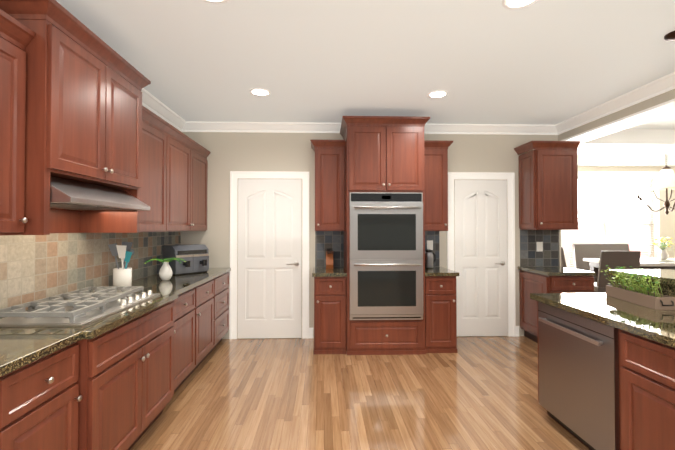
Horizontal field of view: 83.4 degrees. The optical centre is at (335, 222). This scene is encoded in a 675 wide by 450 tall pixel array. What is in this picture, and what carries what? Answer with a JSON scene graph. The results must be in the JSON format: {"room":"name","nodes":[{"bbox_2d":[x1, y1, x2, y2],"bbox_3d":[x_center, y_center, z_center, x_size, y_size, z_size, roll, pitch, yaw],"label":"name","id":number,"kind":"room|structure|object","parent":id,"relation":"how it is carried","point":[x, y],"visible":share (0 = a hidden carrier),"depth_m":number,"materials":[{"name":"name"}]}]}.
{"room":"kitchen","nodes":[
{"label":"kitchen","id":0,"kind":"room"},
{"bbox_2d":[130,336,589,449],"bbox_3d":[2.575,1.489,2.543,9.130,0.100,9.200,0,-1,-2],"label":"floor","id":1,"kind":"structure","parent":0,"point":[477,393],"depth_m":3.05,"materials":[{"name":"brown wood"}]},
{"bbox_2d":[0,376,3,449],"bbox_3d":[-1.527,0.986,1.087,0.628,0.864,0.540,0,-1,-2],"label":"base cabinet","id":2,"kind":"object","parent":1,"relation":"on","point":[2,377],"depth_m":1.39,"materials":[{"name":"brown wood"}]},
{"bbox_2d":[0,268,230,376],"bbox_3d":[-1.529,0.547,2.054,0.688,0.039,5.470,0,-1,-2],"label":"countertop","id":3,"kind":"structure","parent":2,"relation":"on","point":[20,347],"depth_m":1.87,"materials":[{"name":"stone"}]},
{"bbox_2d":[0,286,159,326],"bbox_3d":[-1.556,0.494,2.369,0.520,0.072,0.920,0,-1,-2],"label":"cooktop","id":4,"kind":"object","parent":3,"relation":"in","point":[82,307],"visible":1,"depth_m":2.17,"materials":[{"name":"silver metal"}]},
{"bbox_2d":[108,242,134,285],"bbox_3d":[-1.777,0.351,3.173,0.204,0.380,0.148,0,-1,-2],"label":"utensil crock","id":5,"kind":"object","parent":3,"relation":"on","point":[122,276],"visible":0.9,"depth_m":3.13,"materials":[{"name":"white ceramic"}]},
{"bbox_2d":[145,258,186,279],"bbox_3d":[-1.630,0.445,3.649,0.410,0.207,0.375,0,-1,-2],"label":"vase","id":6,"kind":"object","parent":3,"relation":"on","point":[165,272],"visible":1,"depth_m":3.60,"materials":[{"name":"white ceramic"}]},
{"bbox_2d":[162,244,208,274],"bbox_3d":[-1.640,0.401,4.211,0.355,0.310,0.400,-1,-1,38],"label":"toaster","id":7,"kind":"object","parent":3,"relation":"on","point":[195,257],"visible":0.94,"depth_m":4.12,"materials":[{"name":"grey metal"}]},
{"bbox_2d":[4,340,79,449],"bbox_3d":[-1.544,0.993,1.591,0.628,0.864,0.467,0,-1,-2],"label":"base cabinet","id":8,"kind":"object","parent":1,"relation":"on","point":[42,396],"depth_m":1.61,"materials":[{"name":"brown wood"}]},
{"bbox_2d":[80,299,175,449],"bbox_3d":[-1.557,1.004,2.362,0.653,0.864,1.076,0,-1,-2],"label":"base cabinet","id":9,"kind":"object","parent":1,"relation":"on","point":[116,388],"depth_m":2.20,"materials":[{"name":"brown wood"}]},
{"bbox_2d":[176,285,199,389],"bbox_3d":[-1.598,1.015,3.198,0.628,0.864,0.597,0,-1,-2],"label":"base cabinet","id":10,"kind":"object","parent":1,"relation":"on","point":[186,301],"depth_m":3.27,"materials":[{"name":"brown wood"}]},
{"bbox_2d":[196,278,215,367],"bbox_3d":[-1.618,1.023,3.796,0.628,0.864,0.600,0,-1,-2],"label":"base cabinet","id":11,"kind":"object","parent":1,"relation":"on","point":[206,298],"depth_m":3.83,"materials":[{"name":"brown wood"}]},
{"bbox_2d":[216,272,228,345],"bbox_3d":[-1.639,1.032,4.433,0.628,0.864,0.675,0,-1,-2],"label":"base cabinet","id":12,"kind":"object","parent":1,"relation":"on","point":[222,281],"depth_m":4.45,"materials":[{"name":"brown wood"}]},
{"bbox_2d":[314,276,345,353],"bbox_3d":[-0.066,1.034,4.537,0.362,0.865,0.649,0,-1,-2],"label":"base cabinet","id":13,"kind":"object","parent":1,"relation":"on","point":[329,291],"depth_m":4.22,"materials":[{"name":"brown wood"}]},
{"bbox_2d":[312,268,345,275],"bbox_3d":[-0.077,0.581,4.535,0.384,0.039,0.664,0,-1,-2],"label":"countertop","id":14,"kind":"structure","parent":13,"relation":"on","point":[317,271],"depth_m":4.27,"materials":[{"name":"stone"}]},
{"bbox_2d":[326,248,332,268],"bbox_3d":[-0.073,0.438,4.724,0.090,0.250,0.163,0,-1,-2],"label":"knife block","id":15,"kind":"object","parent":14,"relation":"on","point":[329,258],"visible":1,"depth_m":4.68,"materials":[{"name":"brown wood"}]},
{"bbox_2d":[342,116,429,354],"bbox_3d":[0.553,0.145,4.533,0.870,2.642,0.721,0,-1,-2],"label":"tall cabinet","id":16,"kind":"object","parent":1,"relation":"on","point":[381,200],"depth_m":4.19,"materials":[{"name":"brown wood"}]},
{"bbox_2d":[426,276,456,352],"bbox_3d":[1.172,1.034,4.578,0.368,0.865,0.649,0,-1,-2],"label":"base cabinet","id":17,"kind":"object","parent":1,"relation":"on","point":[441,312],"depth_m":4.26,"materials":[{"name":"brown wood"}]},
{"bbox_2d":[426,268,457,275],"bbox_3d":[1.184,0.581,4.577,0.390,0.039,0.664,0,-1,-2],"label":"countertop","id":18,"kind":"structure","parent":17,"relation":"on","point":[434,271],"depth_m":4.27,"materials":[{"name":"stone"}]},
{"bbox_2d":[425,249,435,268],"bbox_3d":[1.174,0.446,4.718,0.182,0.234,0.116,0,-1,-22],"label":"coffee carafe","id":19,"kind":"object","parent":18,"relation":"on","point":[429,262],"visible":0.85,"depth_m":4.67,"materials":[{"name":"silver metal"}]},
{"bbox_2d":[519,270,593,342],"bbox_3d":[2.672,1.035,4.608,0.540,0.865,0.687,0,-1,-2],"label":"base cabinet","id":20,"kind":"object","parent":1,"relation":"on","point":[530,282],"visible":0.48,"depth_m":4.54,"materials":[{"name":"brown wood"}]},
{"bbox_2d":[518,266,595,275],"bbox_3d":[2.664,0.582,4.621,0.555,0.039,0.673,0,-1,-2],"label":"countertop","id":21,"kind":"structure","parent":20,"relation":"on","point":[554,271],"depth_m":4.47,"materials":[{"name":"stone"}]},
{"bbox_2d":[537,301,613,449],"bbox_3d":[1.855,1.005,2.474,0.674,0.865,0.804,0,-1,-2],"label":"dishwasher","id":22,"kind":"object","parent":1,"relation":"on","point":[606,372],"depth_m":2.38,"materials":[{"name":"grey metal"}]},
{"bbox_2d":[530,293,674,348],"bbox_3d":[1.871,0.540,1.557,0.675,0.039,2.710,0,-1,-2],"label":"countertop","id":23,"kind":"structure","parent":22,"relation":"on","point":[652,324],"depth_m":2.24,"materials":[{"name":"stone"}]},
{"bbox_2d":[601,265,674,309],"bbox_3d":[2.008,0.416,2.563,0.183,0.235,0.539,0,-1,6],"label":"planter","id":24,"kind":"object","parent":23,"relation":"on","point":[624,291],"visible":1,"depth_m":2.49,"materials":[{"name":"brown wood"}]},
{"bbox_2d":[610,269,674,284],"bbox_3d":[2.432,0.366,1.598,0.500,0.040,2.750,0,-1,-2],"label":"countertop","id":25,"kind":"structure","parent":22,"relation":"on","point":[667,276],"depth_m":2.69,"materials":[{"name":"white stone"}]},
{"bbox_2d":[561,247,594,281],"bbox_3d":[3.615,0.925,5.888,0.528,1.120,0.460,0,-1,-2],"label":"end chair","id":26,"kind":"object","parent":1,"relation":"on","point":[563,262],"visible":0.06,"depth_m":5.67,"materials":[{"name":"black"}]},
{"bbox_2d":[573,244,629,270],"bbox_3d":[4.854,0.936,6.684,1.050,1.120,0.528,0,-1,-2],"label":"bench","id":27,"kind":"object","parent":1,"relation":"on","point":[581,252],"visible":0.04,"depth_m":6.88,"materials":[{"name":"black"}]},
{"bbox_2d":[594,251,640,292],"bbox_3d":[3.594,0.912,4.953,0.460,1.120,0.528,0,-1,10],"label":"chair","id":28,"kind":"object","parent":1,"relation":"on","point":[613,260],"visible":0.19,"depth_m":4.73,"materials":[{"name":"black"}]},
{"bbox_2d":[583,258,674,292],"bbox_3d":[5.033,1.029,5.803,1.900,0.910,0.900,0,-1,-2],"label":"dining table","id":29,"kind":"object","parent":1,"relation":"on","point":[647,263],"visible":0.38,"depth_m":5.62,"materials":[{"name":"grey"}]},
{"bbox_2d":[651,237,673,261],"bbox_3d":[4.898,0.390,5.656,0.270,0.361,0.253,0,-1,-2],"label":"flower vase","id":30,"kind":"object","parent":29,"relation":"on","point":[663,255],"visible":1,"depth_m":5.62,"materials":[{"name":"white ceramic"}]},
{"bbox_2d":[610,329,674,449],"bbox_3d":[1.883,0.994,1.637,0.674,0.865,0.871,0,-1,-2],"label":"base cabinet","id":31,"kind":"object","parent":1,"relation":"on","point":[644,371],"depth_m":1.91,"materials":[{"name":"brown wood"}]},
{"bbox_2d":[56,0,674,154],"bbox_3d":[2.575,-1.351,2.582,9.130,0.100,9.200,0,-1,-2],"label":"ceiling","id":32,"kind":"structure","parent":0,"point":[546,62],"depth_m":2.93,"materials":[{"name":"white paint"}]},
{"bbox_2d":[204,0,228,3],"bbox_3d":[-0.697,-1.303,2.142,0.210,0.007,0.210,0,-1,-2],"label":"recessed light","id":33,"kind":"object","parent":32,"relation":"in","point":[217,1],"visible":1,"depth_m":2.22,"materials":[{"name":"white"}]},
{"bbox_2d":[249,88,270,95],"bbox_3d":[-0.740,-1.281,3.721,0.210,0.007,0.210,0,-1,-2],"label":"recessed light","id":34,"kind":"object","parent":32,"relation":"in","point":[260,92],"visible":1,"depth_m":3.72,"materials":[{"name":"white"}]},
{"bbox_2d":[141,72,674,134],"bbox_3d":[0.598,-1.262,1.414,4.900,0.110,7.000,0,-1,-2],"label":"crown molding","id":35,"kind":"structure","parent":32,"relation":"attached to","point":[160,109],"depth_m":4.79,"materials":[{"name":"white"}]},
{"bbox_2d":[427,90,448,97],"bbox_3d":[1.019,-1.280,3.780,0.210,0.007,0.210,0,-1,-2],"label":"recessed light","id":36,"kind":"object","parent":32,"relation":"in","point":[437,94],"visible":1,"depth_m":3.79,"materials":[{"name":"white"}]},
{"bbox_2d":[502,0,537,8],"bbox_3d":[1.082,-1.302,2.201,0.210,0.007,0.210,0,-1,-2],"label":"recessed light","id":37,"kind":"object","parent":32,"relation":"in","point":[513,4],"visible":1,"depth_m":2.25,"materials":[{"name":"white"}]},
{"bbox_2d":[558,89,674,143],"bbox_3d":[3.153,-1.190,2.499,0.310,0.225,9.000,0,-1,-2],"label":"beam","id":38,"kind":"structure","parent":32,"relation":"attached to","point":[658,106],"depth_m":3.95,"materials":[{"name":"beige paint"}]},
{"bbox_2d":[578,129,674,166],"bbox_3d":[5.175,-1.199,2.567,3.735,0.205,9.000,0,-1,-2],"label":"beam","id":39,"kind":"structure","parent":32,"relation":"attached to","point":[645,147],"depth_m":5.47,"materials":[{"name":"white paint"}]},
{"bbox_2d":[636,152,674,214],"bbox_3d":[4.916,-0.688,5.671,0.796,1.139,0.800,0,-1,-2],"label":"chandelier","id":40,"kind":"object","parent":32,"relation":"hanging from","point":[665,179],"visible":0.88,"depth_m":5.62,"materials":[{"name":"brown metal"}]},
{"bbox_2d":[664,31,674,41],"bbox_3d":[2.349,-1.279,2.604,0.138,0.042,0.140,0,-1,-2],"label":"dome","id":41,"kind":"object","parent":32,"relation":"attached to","point":[670,36],"visible":1,"depth_m":2.60,"materials":[{"name":"brown metal"}]},
{"bbox_2d":[181,132,560,338],"bbox_3d":[0.495,0.102,4.944,4.930,2.740,0.100,0,-1,-2],"label":"wall","id":42,"kind":"structure","parent":0,"point":[241,151],"depth_m":4.87,"materials":[{"name":"beige paint"}]},
{"bbox_2d":[229,171,308,338],"bbox_3d":[-0.837,0.406,4.808,1.006,2.128,0.071,0,-1,-2],"label":"door","id":43,"kind":"structure","parent":42,"relation":"in","point":[269,253],"depth_m":4.83,"materials":[{"name":"white wood"}]},
{"bbox_2d":[314,140,345,231],"bbox_3d":[-0.071,-0.443,4.697,0.362,1.082,0.369,0,-1,-2],"label":"upper cabinet","id":44,"kind":"object","parent":42,"relation":"attached to","point":[330,155],"depth_m":4.52,"materials":[{"name":"brown wood"}]},
{"bbox_2d":[309,326,518,337],"bbox_3d":[3.277,1.421,5.959,7.297,0.130,2.022,0,-1,-2],"label":"baseboard","id":45,"kind":"structure","parent":42,"relation":"attached to","point":[311,332],"depth_m":4.83,"materials":[{"name":"white wood"}]},
{"bbox_2d":[427,240,432,249],"bbox_3d":[1.222,0.289,4.901,0.080,0.125,0.006,0,-1,-2],"label":"electrical outlet","id":46,"kind":"object","parent":42,"relation":"attached to","point":[430,244],"visible":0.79,"depth_m":4.90,"materials":[{"name":"white plastic"}]},
{"bbox_2d":[426,140,449,231],"bbox_3d":[1.168,-0.442,4.738,0.368,1.082,0.369,0,-1,-2],"label":"upper cabinet","id":47,"kind":"object","parent":42,"relation":"attached to","point":[436,151],"depth_m":4.56,"materials":[{"name":"brown wood"}]},
{"bbox_2d":[447,172,515,336],"bbox_3d":[1.892,0.407,4.899,0.886,2.128,0.071,0,-1,-2],"label":"door","id":48,"kind":"structure","parent":42,"relation":"in","point":[481,237],"depth_m":4.92,"materials":[{"name":"white wood"}]},
{"bbox_2d":[520,230,559,265],"bbox_3d":[2.670,0.327,4.957,0.520,0.477,0.010,0,-1,-2],"label":"backsplash","id":49,"kind":"structure","parent":42,"relation":"attached to","point":[531,255],"depth_m":4.95,"materials":[{"name":"tile"}]},
{"bbox_2d":[536,242,542,250],"bbox_3d":[2.666,0.309,4.949,0.080,0.125,0.006,0,-1,-2],"label":"electrical outlet","id":50,"kind":"object","parent":49,"relation":"attached to","point":[539,245],"visible":1,"depth_m":4.95,"materials":[{"name":"white plastic"}]},
{"bbox_2d":[514,141,579,229],"bbox_3d":[2.641,-0.449,4.756,0.592,1.067,0.430,0,-1,-2],"label":"upper cabinet","id":51,"kind":"object","parent":42,"relation":"attached to","point":[548,185],"visible":0.98,"depth_m":4.58,"materials":[{"name":"brown wood"}]},
{"bbox_2d":[578,166,674,257],"bbox_3d":[4.891,0.131,7.092,4.200,2.740,0.100,0,-1,-2],"label":"wall","id":52,"kind":"structure","parent":0,"point":[667,225],"depth_m":7.09,"materials":[{"name":"beige paint"}]},
{"bbox_2d":[561,171,659,268],"bbox_3d":[4.692,0.031,7.053,2.740,1.980,0.137,0,-1,-2],"label":"window","id":53,"kind":"structure","parent":52,"relation":"in","point":[607,179],"depth_m":7.06,"materials":[{"name":"white"}]},
{"bbox_3d":[-1.902,0.053,1.363,0.100,2.740,7.100,0,-1,-2],"label":"wall","id":54,"kind":"structure","parent":0,"visible":0},
{"bbox_2d":[0,8,31,235],"bbox_3d":[-1.684,-0.445,1.616,0.348,1.002,0.498,0,-1,-2],"label":"upper cabinet","id":55,"kind":"object","parent":54,"relation":"attached to","point":[15,178],"depth_m":1.80,"materials":[{"name":"brown wood"}]},
{"bbox_2d":[0,0,147,191],"bbox_3d":[-1.659,-0.675,2.362,0.448,0.842,0.980,0,-1,-2],"label":"upper cabinet","id":56,"kind":"object","parent":54,"relation":"attached to","point":[71,106],"depth_m":2.11,"materials":[{"name":"brown wood"}]},
{"bbox_2d":[50,176,149,209],"bbox_3d":[-1.610,-0.172,2.356,0.510,0.155,0.886,0,-1,-2],"label":"range hood","id":57,"kind":"object","parent":56,"relation":"attached to","point":[70,194],"visible":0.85,"depth_m":2.22,"materials":[{"name":"silver metal"}]},
{"bbox_2d":[0,231,180,317],"bbox_3d":[-1.868,0.294,2.046,0.010,0.463,5.470,0,-1,-2],"label":"backsplash","id":58,"kind":"structure","parent":54,"relation":"attached to","point":[34,267],"depth_m":2.65,"materials":[{"name":"tile"}]},
{"bbox_2d":[80,112,167,232],"bbox_3d":[-1.737,-0.423,3.190,0.348,1.002,0.683,0,-1,-2],"label":"upper cabinet","id":59,"kind":"object","parent":54,"relation":"attached to","point":[155,194],"depth_m":3.19,"materials":[{"name":"brown wood"}]},
{"bbox_2d":[168,124,191,231],"bbox_3d":[-1.759,-0.414,3.846,0.348,1.002,0.630,0,-1,-2],"label":"upper cabinet","id":60,"kind":"object","parent":54,"relation":"attached to","point":[179,145],"depth_m":3.86,"materials":[{"name":"brown wood"}]},
{"bbox_2d":[192,140,207,230],"bbox_3d":[-1.780,-0.406,4.478,0.348,1.002,0.635,0,-1,-2],"label":"upper cabinet","id":61,"kind":"object","parent":54,"relation":"attached to","point":[199,153],"depth_m":4.48,"materials":[{"name":"brown wood"}]},
{"label":"outside","id":62,"kind":"structure","parent":0,"visible":0},
{"bbox_2d":[570,179,647,266],"bbox_3d":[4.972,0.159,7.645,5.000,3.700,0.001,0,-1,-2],"label":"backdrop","id":63,"kind":"structure","parent":62,"point":[623,182],"depth_m":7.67,"materials":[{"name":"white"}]}
]}

